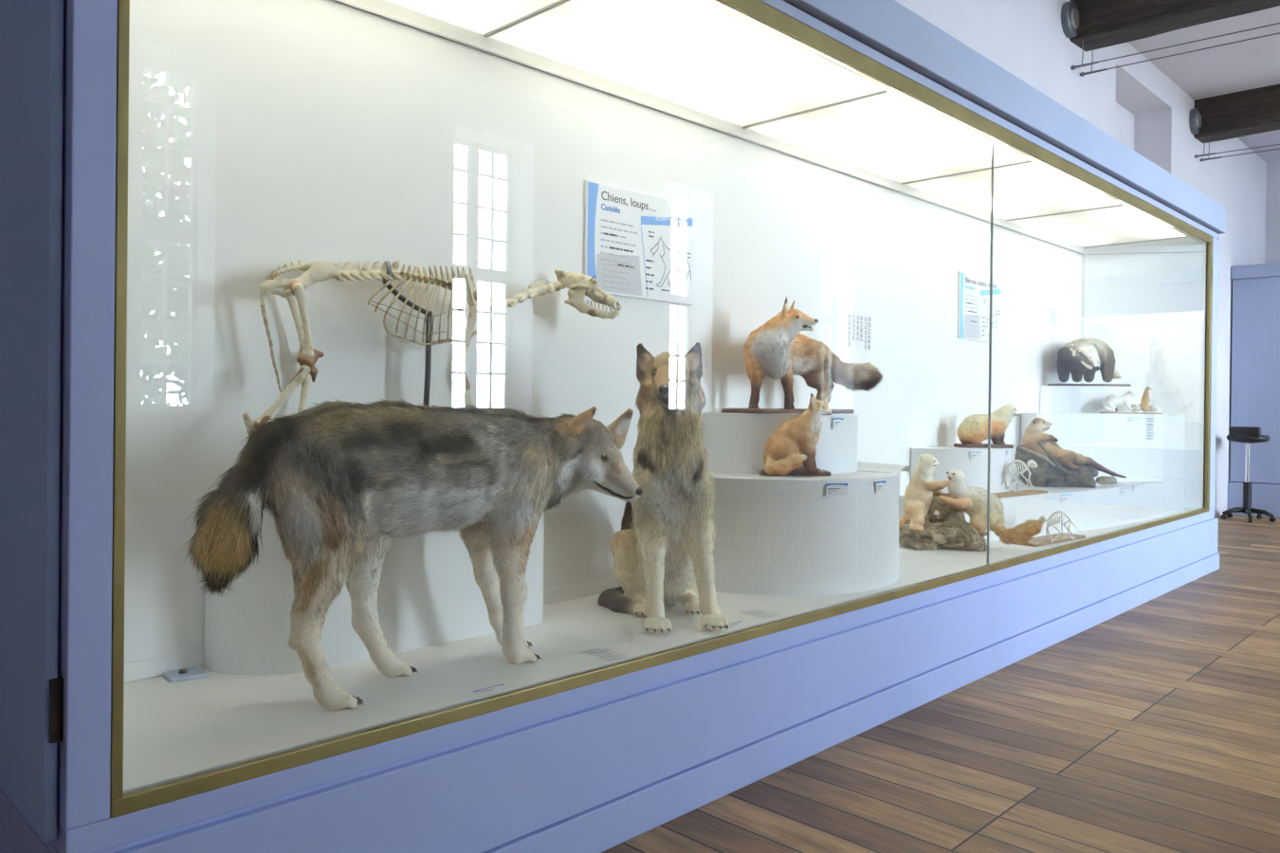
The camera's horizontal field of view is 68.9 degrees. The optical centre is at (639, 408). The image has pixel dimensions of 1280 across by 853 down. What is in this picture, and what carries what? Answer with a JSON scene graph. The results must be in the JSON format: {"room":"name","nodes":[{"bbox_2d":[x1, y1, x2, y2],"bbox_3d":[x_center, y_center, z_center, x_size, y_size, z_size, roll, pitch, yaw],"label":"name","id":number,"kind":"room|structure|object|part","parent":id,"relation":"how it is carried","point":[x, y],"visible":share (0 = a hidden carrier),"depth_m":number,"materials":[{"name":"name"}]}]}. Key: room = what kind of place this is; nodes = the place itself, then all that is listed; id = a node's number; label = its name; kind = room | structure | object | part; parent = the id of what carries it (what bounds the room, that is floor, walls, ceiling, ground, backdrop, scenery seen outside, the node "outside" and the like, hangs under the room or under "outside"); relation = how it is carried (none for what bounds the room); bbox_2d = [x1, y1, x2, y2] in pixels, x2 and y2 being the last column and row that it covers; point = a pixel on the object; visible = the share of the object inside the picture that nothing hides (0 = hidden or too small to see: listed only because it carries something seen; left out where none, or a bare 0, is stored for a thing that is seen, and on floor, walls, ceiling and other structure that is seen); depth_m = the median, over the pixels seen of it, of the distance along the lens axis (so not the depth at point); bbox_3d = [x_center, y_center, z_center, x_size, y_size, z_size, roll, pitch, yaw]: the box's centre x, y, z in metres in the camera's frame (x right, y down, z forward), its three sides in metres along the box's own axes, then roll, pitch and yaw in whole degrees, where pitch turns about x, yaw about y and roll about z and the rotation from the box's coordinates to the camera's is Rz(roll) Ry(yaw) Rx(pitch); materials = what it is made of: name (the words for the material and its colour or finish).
{"room":"museum","nodes":[
{"label":"museum","id":0,"kind":"room"},
{"bbox_2d":[601,514,1279,852],"bbox_3d":[5.019,1.415,3.998,8.750,0.120,19.150,1,0,44],"label":"floor","id":1,"kind":"structure","parent":0,"point":[1153,727],"depth_m":3.50,"materials":[{"name":"brown wood"}]},
{"bbox_2d":[0,0,1225,852],"bbox_3d":[1.532,-0.187,5.085,1.005,3.000,8.455,1,0,44],"label":"vitrine","id":2,"kind":"object","parent":1,"relation":"on","point":[159,159],"visible":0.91,"depth_m":3.13,"materials":[{"name":"clear glass"}]},
{"bbox_3d":[-1.439,-0.302,2.098,0.912,2.252,0.022,1,0,44],"label":"door","id":3,"kind":"part","parent":2,"relation":"part of","materials":[{"name":"blue paint"}]},
{"bbox_3d":[-1.091,-0.321,1.833,0.120,2.245,0.077,1,0,44],"label":"post","id":4,"kind":"part","parent":2,"relation":"part of","materials":[{"name":"blue paint"}]},
{"bbox_3d":[-1.021,-0.304,1.832,0.022,2.142,0.021,1,0,44],"label":"gold trim","id":5,"kind":"part","parent":2,"relation":"part of","materials":[{"name":"gold metal"}]},
{"bbox_2d":[163,665,207,682],"bbox_3d":[-1.285,0.751,2.648,0.095,0.020,0.109,1,0,44],"label":"block","id":6,"kind":"object","parent":2,"relation":"on","point":[194,672],"visible":1,"depth_m":2.63,"materials":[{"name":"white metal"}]},
{"bbox_3d":[1.030,0.750,5.084,0.006,0.055,7.550,1,0,44],"label":"skirting","id":7,"kind":"part","parent":2,"relation":"part of","materials":[{"name":"white paint"}]},
{"bbox_2d":[203,504,544,676],"bbox_3d":[-0.787,0.520,3.051,0.236,0.490,1.148,1,0,44],"label":"plinth","id":8,"kind":"object","parent":2,"relation":"on","point":[429,594],"visible":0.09,"depth_m":2.87,"materials":[{"name":"white paint"}]},
{"bbox_2d":[182,398,642,711],"bbox_3d":[-0.581,0.384,2.689,1.331,0.789,0.321,0,0,-41],"label":"wolf","id":9,"kind":"object","parent":2,"relation":"on","point":[339,481],"visible":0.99,"depth_m":2.51,"materials":[{"name":"grey fur"}]},
{"bbox_2d":[242,259,621,435],"bbox_3d":[-0.654,-0.130,3.171,0.220,0.810,1.426,1,0,44],"label":"skeleton","id":10,"kind":"object","parent":2,"relation":"on","point":[579,285],"visible":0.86,"depth_m":3.03,"materials":[{"name":"beige"}]},
{"bbox_3d":[-0.765,-0.361,3.065,0.017,0.109,0.175,1,0,44],"label":"support arm","id":11,"kind":"part","parent":10,"relation":"part of","materials":[{"name":"black metal"}]},
{"bbox_3d":[-0.718,-0.030,3.118,0.019,0.588,0.042,1,0,44],"label":"support rod","id":12,"kind":"part","parent":10,"relation":"part of","materials":[{"name":"black metal"}]},
{"bbox_3d":[-0.570,-0.394,3.132,0.020,0.133,0.064,1,0,44],"label":"shoulder blade","id":13,"kind":"part","parent":10,"relation":"part of","materials":[{"name":"beige"}]},
{"bbox_3d":[-0.805,-1.363,2.629,0.779,0.001,1.454,1,0,44],"label":"diffuser panel","id":14,"kind":"part","parent":2,"relation":"part of","materials":[{"name":"white plastic"}]},
{"bbox_2d":[472,684,511,695],"bbox_3d":[-0.404,0.769,2.547,0.040,0.002,0.100,1,0,44],"label":"card","id":15,"kind":"object","parent":2,"relation":"on","point":[500,687],"visible":1,"depth_m":2.54,"materials":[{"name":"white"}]},
{"bbox_3d":[1.034,-0.372,5.102,0.037,2.300,7.570,1,0,44],"label":"panel","id":16,"kind":"part","parent":2,"relation":"part of","materials":[{"name":"clear glass"}]},
{"bbox_2d":[583,648,626,660],"bbox_3d":[-0.108,0.771,2.925,0.148,0.001,0.097,1,0,44],"label":"printed label","id":17,"kind":"object","parent":2,"relation":"on","point":[595,649],"visible":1,"depth_m":2.93,"materials":[{"name":"grey paper"}]},
{"bbox_3d":[1.498,0.847,5.090,0.962,0.058,8.365,1,0,44],"label":"rail","id":18,"kind":"part","parent":2,"relation":"part of","materials":[{"name":"blue paint"}]},
{"bbox_2d":[584,180,694,305],"bbox_3d":[0.008,-0.697,4.014,0.015,0.450,0.657,1,0,44],"label":"information panel","id":19,"kind":"object","parent":2,"relation":"attached to","point":[637,245],"visible":1,"depth_m":3.99,"materials":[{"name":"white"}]},
{"bbox_3d":[1.802,0.805,4.727,0.022,0.035,8.118,1,0,44],"label":"gold trim","id":20,"kind":"part","parent":2,"relation":"part of","materials":[{"name":"gold metal"}]},
{"bbox_2d":[597,343,729,633],"bbox_3d":[0.103,0.298,3.520,0.411,1.075,0.714,1,0,-19],"label":"dog","id":21,"kind":"object","parent":2,"relation":"on","point":[662,551],"visible":0.95,"depth_m":3.37},
{"bbox_3d":[0.236,-1.356,3.691,0.779,0.001,1.519,1,0,44],"label":"diffuser panel","id":22,"kind":"part","parent":2,"relation":"part of","materials":[{"name":"white plastic"}]},
{"bbox_2d":[729,621,749,628],"bbox_3d":[0.344,0.774,3.334,0.040,0.002,0.100,1,0,44],"label":"card","id":23,"kind":"object","parent":2,"relation":"on","point":[738,624],"visible":0.81,"depth_m":3.34,"materials":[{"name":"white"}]},
{"bbox_2d":[741,609,781,618],"bbox_3d":[0.456,0.775,3.519,0.132,0.001,0.121,1,0,44],"label":"printed label","id":24,"kind":"object","parent":2,"relation":"on","point":[754,610],"visible":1,"depth_m":3.52,"materials":[{"name":"grey paper"}]},
{"bbox_2d":[710,471,900,595],"bbox_3d":[0.789,0.537,4.306,0.729,0.482,1.247,1,0,44],"label":"plinth","id":25,"kind":"object","parent":2,"relation":"on","point":[776,535],"visible":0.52,"depth_m":3.90,"materials":[{"name":"white paint"}]},
{"bbox_2d":[700,412,859,474],"bbox_3d":[0.753,0.160,4.428,0.499,0.270,0.867,1,0,44],"label":"plinth","id":26,"kind":"object","parent":25,"relation":"on","point":[734,443],"visible":0.72,"depth_m":4.19,"materials":[{"name":"white paint"}]},
{"bbox_2d":[721,407,854,413],"bbox_3d":[0.712,0.014,4.427,0.250,0.022,0.730,1,0,44],"label":"wooden base","id":27,"kind":"object","parent":26,"relation":"on","point":[723,410],"visible":0.7,"depth_m":4.20,"materials":[{"name":"brown wood"}]},
{"bbox_2d":[742,295,883,408],"bbox_3d":[0.806,-0.249,4.483,0.350,0.518,0.784,1,0,44],"label":"fox","id":28,"kind":"object","parent":27,"relation":"on","point":[777,349],"visible":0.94,"depth_m":4.28,"materials":[{"name":"orange fur"}]},
{"bbox_2d":[757,470,830,475],"bbox_3d":[0.677,0.285,4.135,0.310,0.020,0.150,1,0,0],"label":"wooden base","id":29,"kind":"object","parent":25,"relation":"on","point":[760,472],"visible":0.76,"depth_m":4.06,"materials":[{"name":"brown wood"}]},
{"bbox_2d":[763,393,835,475],"bbox_3d":[0.679,0.113,4.086,0.243,0.354,0.298,1,0,44],"label":"fox cub","id":30,"kind":"object","parent":29,"relation":"on","point":[793,444],"visible":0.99,"depth_m":4.05,"materials":[{"name":"orange fur"}]},
{"bbox_2d":[825,483,847,495],"bbox_3d":[0.822,0.340,3.895,0.098,0.050,0.002,1,0,-16],"label":"card","id":31,"kind":"object","parent":2,"relation":"attached to","point":[832,489],"visible":1,"depth_m":3.89,"materials":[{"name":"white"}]},
{"bbox_2d":[832,418,842,428],"bbox_3d":[0.894,0.068,4.212,0.062,0.045,0.002,0,0,-34],"label":"card","id":32,"kind":"object","parent":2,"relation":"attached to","point":[837,422],"visible":1,"depth_m":4.21,"materials":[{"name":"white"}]},
{"bbox_3d":[1.518,1.247,5.099,0.985,0.132,8.440,1,0,44],"label":"skirting","id":33,"kind":"part","parent":2,"relation":"part of","materials":[{"name":"blue paint"}]},
{"bbox_2d":[848,314,870,349],"bbox_3d":[1.244,-0.429,5.286,0.001,0.185,0.235,1,0,44],"label":"printed label","id":34,"kind":"object","parent":2,"relation":"attached to","point":[861,318],"visible":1,"depth_m":5.30,"materials":[{"name":"grey paper"}]},
{"bbox_2d":[876,480,885,493],"bbox_3d":[1.040,0.341,4.031,0.068,0.050,0.002,0,0,-41],"label":"card","id":35,"kind":"object","parent":2,"relation":"attached to","point":[880,485],"visible":1,"depth_m":4.03,"materials":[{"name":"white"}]},
{"bbox_2d":[856,461,912,473],"bbox_3d":[1.149,0.299,4.585,0.288,0.042,0.544,1,0,28],"label":"plastic sheet","id":36,"kind":"object","parent":2,"relation":"on","point":[861,466],"visible":0.93,"depth_m":4.57,"materials":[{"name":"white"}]},
{"bbox_3d":[1.305,-1.348,4.781,0.779,0.001,1.536,1,0,44],"label":"diffuser panel","id":37,"kind":"part","parent":2,"relation":"part of","materials":[{"name":"white plastic"}]},
{"bbox_2d":[898,493,987,551],"bbox_3d":[1.687,0.632,5.216,0.459,0.303,0.300,1,0,-9],"label":"driftwood log","id":38,"kind":"object","parent":2,"relation":"on","point":[949,529],"visible":0.87,"depth_m":5.15,"materials":[{"name":"brown wood"}]},
{"bbox_2d":[898,453,949,531],"bbox_3d":[1.575,0.496,5.244,0.261,0.486,0.276,1,0,6],"label":"marten","id":39,"kind":"object","parent":38,"relation":"on","point":[919,493],"visible":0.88,"depth_m":5.15,"materials":[{"name":"beige fur"}]},
{"bbox_2d":[938,469,1044,546],"bbox_3d":[1.915,0.540,5.191,0.539,0.389,0.216,1,0,4],"label":"marten","id":40,"kind":"object","parent":38,"relation":"on","point":[973,501],"visible":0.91,"depth_m":5.13,"materials":[{"name":"orange fur"}]},
{"bbox_2d":[911,445,1011,493],"bbox_3d":[2.097,0.389,5.867,0.409,0.280,0.846,1,0,44],"label":"plinth","id":41,"kind":"object","parent":2,"relation":"on","point":[950,458],"visible":0.7,"depth_m":5.62,"materials":[{"name":"white paint"}]},
{"bbox_2d":[953,443,1013,448],"bbox_3d":[2.169,0.238,5.893,0.330,0.022,0.140,1,0,0],"label":"wooden base","id":42,"kind":"object","parent":41,"relation":"on","point":[983,446],"visible":0.98,"depth_m":5.82,"materials":[{"name":"brown wood"}]},
{"bbox_2d":[956,403,1021,444],"bbox_3d":[2.208,0.108,5.905,0.388,0.272,0.174,1,0,-5],"label":"polecat","id":43,"kind":"object","parent":42,"relation":"on","point":[974,429],"visible":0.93,"depth_m":5.85,"materials":[{"name":"beige fur"}]},
{"bbox_3d":[1.825,-1.386,4.720,0.022,0.063,8.118,1,0,44],"label":"gold trim","id":44,"kind":"part","parent":2,"relation":"part of","materials":[{"name":"gold metal"}]},
{"bbox_2d":[969,452,980,459],"bbox_3d":[2.010,0.285,5.596,0.062,0.045,0.002,1,0,-5],"label":"card","id":45,"kind":"object","parent":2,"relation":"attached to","point":[973,455],"visible":1,"depth_m":5.59,"materials":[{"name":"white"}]},
{"bbox_2d":[957,271,1001,344],"bbox_3d":[2.325,-0.679,6.377,0.014,0.442,0.645,1,0,44],"label":"information panel","id":46,"kind":"object","parent":2,"relation":"attached to","point":[973,290],"visible":0.91,"depth_m":6.33,"materials":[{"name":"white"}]},
{"bbox_3d":[1.863,-1.438,4.756,0.027,0.042,8.375,1,0,44],"label":"head rail","id":47,"kind":"part","parent":2,"relation":"part of","materials":[{"name":"grey paint"}]},
{"bbox_3d":[1.545,-1.582,5.078,1.005,0.210,8.450,1,0,44],"label":"cornice","id":48,"kind":"part","parent":2,"relation":"part of","materials":[{"name":"grey paint"}]},
{"bbox_3d":[2.364,-1.340,5.861,0.779,0.001,1.489,1,0,44],"label":"diffuser panel","id":49,"kind":"part","parent":2,"relation":"part of","materials":[{"name":"white plastic"}]},
{"bbox_2d":[992,490,1047,498],"bbox_3d":[2.297,0.524,5.707,0.580,0.014,0.120,0,0,-40],"label":"wooden base","id":50,"kind":"object","parent":2,"relation":"on","point":[1022,492],"visible":0.76,"depth_m":5.67,"materials":[{"name":"brown wood"}]},
{"bbox_2d":[1001,459,1037,492],"bbox_3d":[2.302,0.414,5.697,0.250,0.200,0.066,1,0,-2],"label":"skeleton","id":51,"kind":"object","parent":50,"relation":"on","point":[1032,464],"visible":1,"depth_m":5.69,"materials":[{"name":"white"}]},
{"bbox_2d":[898,480,1163,542],"bbox_3d":[2.706,0.663,6.248,0.751,0.258,2.567,1,0,44],"label":"plinth","id":52,"kind":"object","parent":2,"relation":"on","point":[1100,506],"visible":0.55,"depth_m":6.11,"materials":[{"name":"white paint"}]},
{"bbox_2d":[1013,532,1085,547],"bbox_3d":[2.439,0.784,5.557,0.620,0.016,0.150,0,0,-40],"label":"wooden base","id":53,"kind":"object","parent":2,"relation":"on","point":[1037,541],"visible":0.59,"depth_m":5.51,"materials":[{"name":"brown wood"}]},
{"bbox_2d":[1040,510,1082,543],"bbox_3d":[2.449,0.691,5.434,0.262,0.192,0.063,1,0,-2],"label":"skeleton","id":54,"kind":"object","parent":53,"relation":"on","point":[1043,518],"visible":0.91,"depth_m":5.43,"materials":[{"name":"white"}]},
{"bbox_2d":[1049,309,1055,324],"bbox_3d":[3.232,-0.713,7.309,0.001,0.120,0.114,1,0,44],"label":"printed label","id":55,"kind":"object","parent":2,"relation":"attached to","point":[1050,309],"visible":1,"depth_m":7.29,"materials":[{"name":"grey paper"}]},
{"bbox_2d":[1014,440,1098,488],"bbox_3d":[2.865,0.376,6.394,0.606,0.316,0.297,1,0,-9],"label":"rock","id":56,"kind":"object","parent":2,"relation":"on","point":[1049,472],"visible":0.83,"depth_m":6.29,"materials":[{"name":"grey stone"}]},
{"bbox_2d":[1022,417,1126,478],"bbox_3d":[3.029,0.279,6.378,0.840,0.423,0.234,1,0,-10],"label":"otter","id":57,"kind":"object","parent":56,"relation":"on","point":[1069,460],"visible":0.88,"depth_m":6.31,"materials":[{"name":"brown fur"}]},
{"bbox_2d":[1060,493,1070,503],"bbox_3d":[2.691,0.574,5.902,0.115,0.055,0.002,0,0,-36],"label":"card","id":58,"kind":"object","parent":2,"relation":"attached to","point":[1065,499],"visible":1,"depth_m":5.90,"materials":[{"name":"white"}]},
{"bbox_2d":[1040,385,1143,413],"bbox_3d":[3.545,-0.063,7.253,0.528,0.207,0.846,1,0,44],"label":"plinth","id":59,"kind":"object","parent":2,"relation":"on","point":[1053,399],"visible":0.95,"depth_m":7.11,"materials":[{"name":"white paint"}]},
{"bbox_2d":[1047,384,1130,386],"bbox_3d":[3.461,-0.176,7.241,0.570,0.018,0.240,1,0,0],"label":"wooden base","id":60,"kind":"object","parent":59,"relation":"on","point":[1110,385],"visible":0.71,"depth_m":7.12,"materials":[{"name":"brown wood"}]},
{"bbox_2d":[1056,337,1120,383],"bbox_3d":[3.462,-0.371,7.231,0.407,0.357,0.707,1,0,44],"label":"badger","id":61,"kind":"object","parent":60,"relation":"on","point":[1085,356],"visible":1,"depth_m":7.05,"materials":[{"name":"grey fur"}]},
{"bbox_3d":[3.418,-1.333,6.936,0.779,0.001,1.522,1,0,44],"label":"diffuser panel","id":62,"kind":"part","parent":2,"relation":"part of","materials":[{"name":"white plastic"}]},
{"bbox_2d":[1020,412,1185,516],"bbox_3d":[3.506,0.419,7.062,0.749,0.757,1.406,1,0,44],"label":"plinth","id":63,"kind":"object","parent":2,"relation":"on","point":[1124,448],"visible":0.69,"depth_m":6.87,"materials":[{"name":"white paint"}]},
{"bbox_2d":[1096,475,1116,485],"bbox_3d":[3.241,0.505,6.492,0.156,0.058,0.086,1,0,-7],"label":"stone","id":64,"kind":"object","parent":2,"relation":"on","point":[1102,480],"visible":1,"depth_m":6.46,"materials":[{"name":"grey stone"}]},
{"bbox_2d":[1119,487,1127,495],"bbox_3d":[3.306,0.570,6.378,0.110,0.050,0.002,0,0,-41],"label":"card","id":65,"kind":"object","parent":2,"relation":"attached to","point":[1124,491],"visible":1,"depth_m":6.38,"materials":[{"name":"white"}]},
{"bbox_2d":[1099,412,1163,414],"bbox_3d":[3.683,0.038,6.998,0.430,0.010,0.090,1,0,0],"label":"wooden base","id":66,"kind":"object","parent":2,"relation":"on","point":[1100,412],"visible":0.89,"depth_m":6.95,"materials":[{"name":"brown wood"}]},
{"bbox_2d":[1102,390,1136,411],"bbox_3d":[3.582,-0.052,6.984,0.250,0.157,0.102,1,0,-7],"label":"stoat","id":67,"kind":"object","parent":66,"relation":"on","point":[1109,404],"visible":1,"depth_m":6.95,"materials":[{"name":"white fur"}]},
{"bbox_2d":[1130,403,1141,412],"bbox_3d":[3.717,0.001,6.983,0.095,0.060,0.057,1,0,-12],"label":"rock","id":68,"kind":"object","parent":66,"relation":"on","point":[1135,408],"visible":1,"depth_m":6.96,"materials":[{"name":"white stone"}]},
{"bbox_2d":[1139,386,1151,412],"bbox_3d":[3.784,-0.065,6.983,0.089,0.188,0.066,1,0,-16],"label":"stoat","id":69,"kind":"object","parent":66,"relation":"on","point":[1144,402],"visible":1,"depth_m":6.96,"materials":[{"name":"brown fur"}]},
{"bbox_2d":[1149,405,1156,412],"bbox_3d":[3.833,0.006,6.986,0.070,0.047,0.045,1,0,-28],"label":"rock","id":70,"kind":"object","parent":66,"relation":"on","point":[1152,409],"visible":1,"depth_m":6.96,"materials":[{"name":"white stone"}]},
{"bbox_2d":[1126,418,1138,423],"bbox_3d":[3.623,0.091,6.862,0.100,0.042,0.002,1,0,-11],"label":"card","id":71,"kind":"object","parent":2,"relation":"attached to","point":[1128,420],"visible":1,"depth_m":6.86,"materials":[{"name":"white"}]},
{"bbox_3d":[4.136,-0.347,7.683,0.781,2.300,0.500,1,0,44],"label":"panel","id":72,"kind":"part","parent":2,"relation":"part of","materials":[{"name":"clear glass"}]},
{"bbox_2d":[1146,418,1154,439],"bbox_3d":[3.771,0.153,6.892,0.071,0.158,0.001,1,0,-11],"label":"printed label","id":73,"kind":"object","parent":2,"relation":"attached to","point":[1146,418],"visible":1,"depth_m":6.89,"materials":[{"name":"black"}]},
{"bbox_3d":[4.126,-1.327,7.644,0.759,0.001,0.480,1,0,44],"label":"diffuser panel","id":74,"kind":"part","parent":2,"relation":"part of","materials":[{"name":"white plastic"}]},
{"bbox_3d":[4.630,-0.263,7.597,0.022,2.142,0.070,1,0,44],"label":"gold trim","id":75,"kind":"part","parent":2,"relation":"part of","materials":[{"name":"gold metal"}]},
{"bbox_3d":[4.678,-0.279,7.718,0.120,2.245,0.170,1,0,44],"label":"post","id":76,"kind":"part","parent":2,"relation":"part of","materials":[{"name":"blue paint"}]},
{"bbox_2d":[1220,426,1276,522],"bbox_3d":[7.360,0.790,11.265,0.535,1.130,0.561,1,0,44],"label":"stool","id":77,"kind":"object","parent":1,"relation":"on","point":[1248,435],"visible":1,"depth_m":11.22,"materials":[{"name":"black plastic"}]},
{"bbox_3d":[7.348,0.325,11.279,0.440,0.200,0.440,1,0,44],"label":"seat","id":78,"kind":"part","parent":77,"relation":"part of","materials":[{"name":"black leather"}]},
{"bbox_2d":[1227,262,1279,518],"bbox_3d":[9.659,-0.199,11.111,4.175,3.160,1.850,1,0,44],"label":"display case","id":79,"kind":"object","parent":1,"relation":"on","point":[1255,333],"visible":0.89,"depth_m":11.72,"materials":[{"name":"blue"}]},
{"bbox_3d":[9.644,1.175,11.116,4.175,0.410,1.850,1,0,44],"label":"skirting","id":80,"kind":"part","parent":79,"relation":"part of","materials":[{"name":"blue paint"}]},
{"bbox_3d":[9.676,-1.697,11.105,4.175,0.165,1.850,1,0,44],"label":"cornice","id":81,"kind":"part","parent":79,"relation":"part of","materials":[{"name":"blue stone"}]},
{"bbox_2d":[895,0,1266,517],"bbox_3d":[2.172,-1.116,6.806,0.500,4.860,18.750,1,0,44],"label":"wall","id":82,"kind":"structure","parent":0,"point":[1138,105],"depth_m":9.88,"materials":[{"name":"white paint"}]},
{"bbox_2d":[1060,0,1078,37],"bbox_3d":[3.636,-3.274,7.858,0.075,0.290,0.290,1,0,44],"label":"wall plate","id":83,"kind":"object","parent":82,"relation":"attached to","point":[1069,14],"visible":1,"depth_m":7.79,"materials":[{"name":"grey metal"}]},
{"bbox_2d":[1188,108,1201,134],"bbox_3d":[6.310,-3.254,10.586,0.075,0.290,0.290,1,0,44],"label":"wall plate","id":84,"kind":"object","parent":82,"relation":"attached to","point":[1195,117],"visible":1,"depth_m":10.52,"materials":[{"name":"grey metal"}]},
{"bbox_2d":[1127,5,1279,163],"bbox_3d":[5.073,-3.579,3.980,8.750,0.150,19.150,1,0,44],"label":"ceiling","id":85,"kind":"structure","parent":0,"point":[1252,64],"depth_m":9.37,"materials":[{"name":"white paint"}]},
{"bbox_2d":[1069,0,1279,51],"bbox_3d":[6.439,-3.292,5.463,7.470,0.447,0.398,1,0,44],"label":"ceiling beam","id":86,"kind":"structure","parent":85,"relation":"attached to","point":[1102,23],"depth_m":7.60,"materials":[{"name":"brown wood"}]},
{"bbox_2d":[1070,22,1279,70],"bbox_3d":[6.479,-2.979,5.552,7.386,0.282,0.039,1,0,41],"label":"cable","id":87,"kind":"object","parent":86,"relation":"hanging from","point":[1072,67],"visible":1,"depth_m":7.55,"materials":[{"name":"grey metal"}]},
{"bbox_2d":[1079,32,1279,76],"bbox_3d":[6.633,-2.978,5.709,7.386,0.282,0.039,1,0,41],"label":"cable","id":88,"kind":"object","parent":86,"relation":"hanging from","point":[1082,74],"visible":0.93,"depth_m":7.70,"materials":[{"name":"grey metal"}]},
{"bbox_2d":[1193,83,1279,143],"bbox_3d":[9.113,-3.270,8.191,7.470,0.450,0.400,1,0,44],"label":"ceiling beam","id":89,"kind":"structure","parent":85,"relation":"attached to","point":[1244,113],"depth_m":10.37,"materials":[{"name":"brown wood"}]},
{"bbox_2d":[1194,144,1279,158],"bbox_3d":[9.153,-2.959,8.280,7.386,0.282,0.039,1,0,41],"label":"cable","id":90,"kind":"object","parent":89,"relation":"hanging from","point":[1203,155],"visible":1,"depth_m":10.53,"materials":[{"name":"grey metal"}]},
{"bbox_2d":[1199,140,1279,162],"bbox_3d":[9.307,-2.958,8.437,7.386,0.282,0.039,1,0,41],"label":"cable","id":91,"kind":"object","parent":89,"relation":"hanging from","point":[1201,159],"visible":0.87,"depth_m":10.70,"materials":[{"name":"grey metal"}]},
{"bbox_2d":[1264,161,1279,263],"bbox_3d":[11.464,-1.029,10.965,7.950,4.860,0.200,1,0,44],"label":"wall","id":92,"kind":"structure","parent":0,"point":[1272,184],"depth_m":13.26,"materials":[{"name":"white paint"}]}
]}

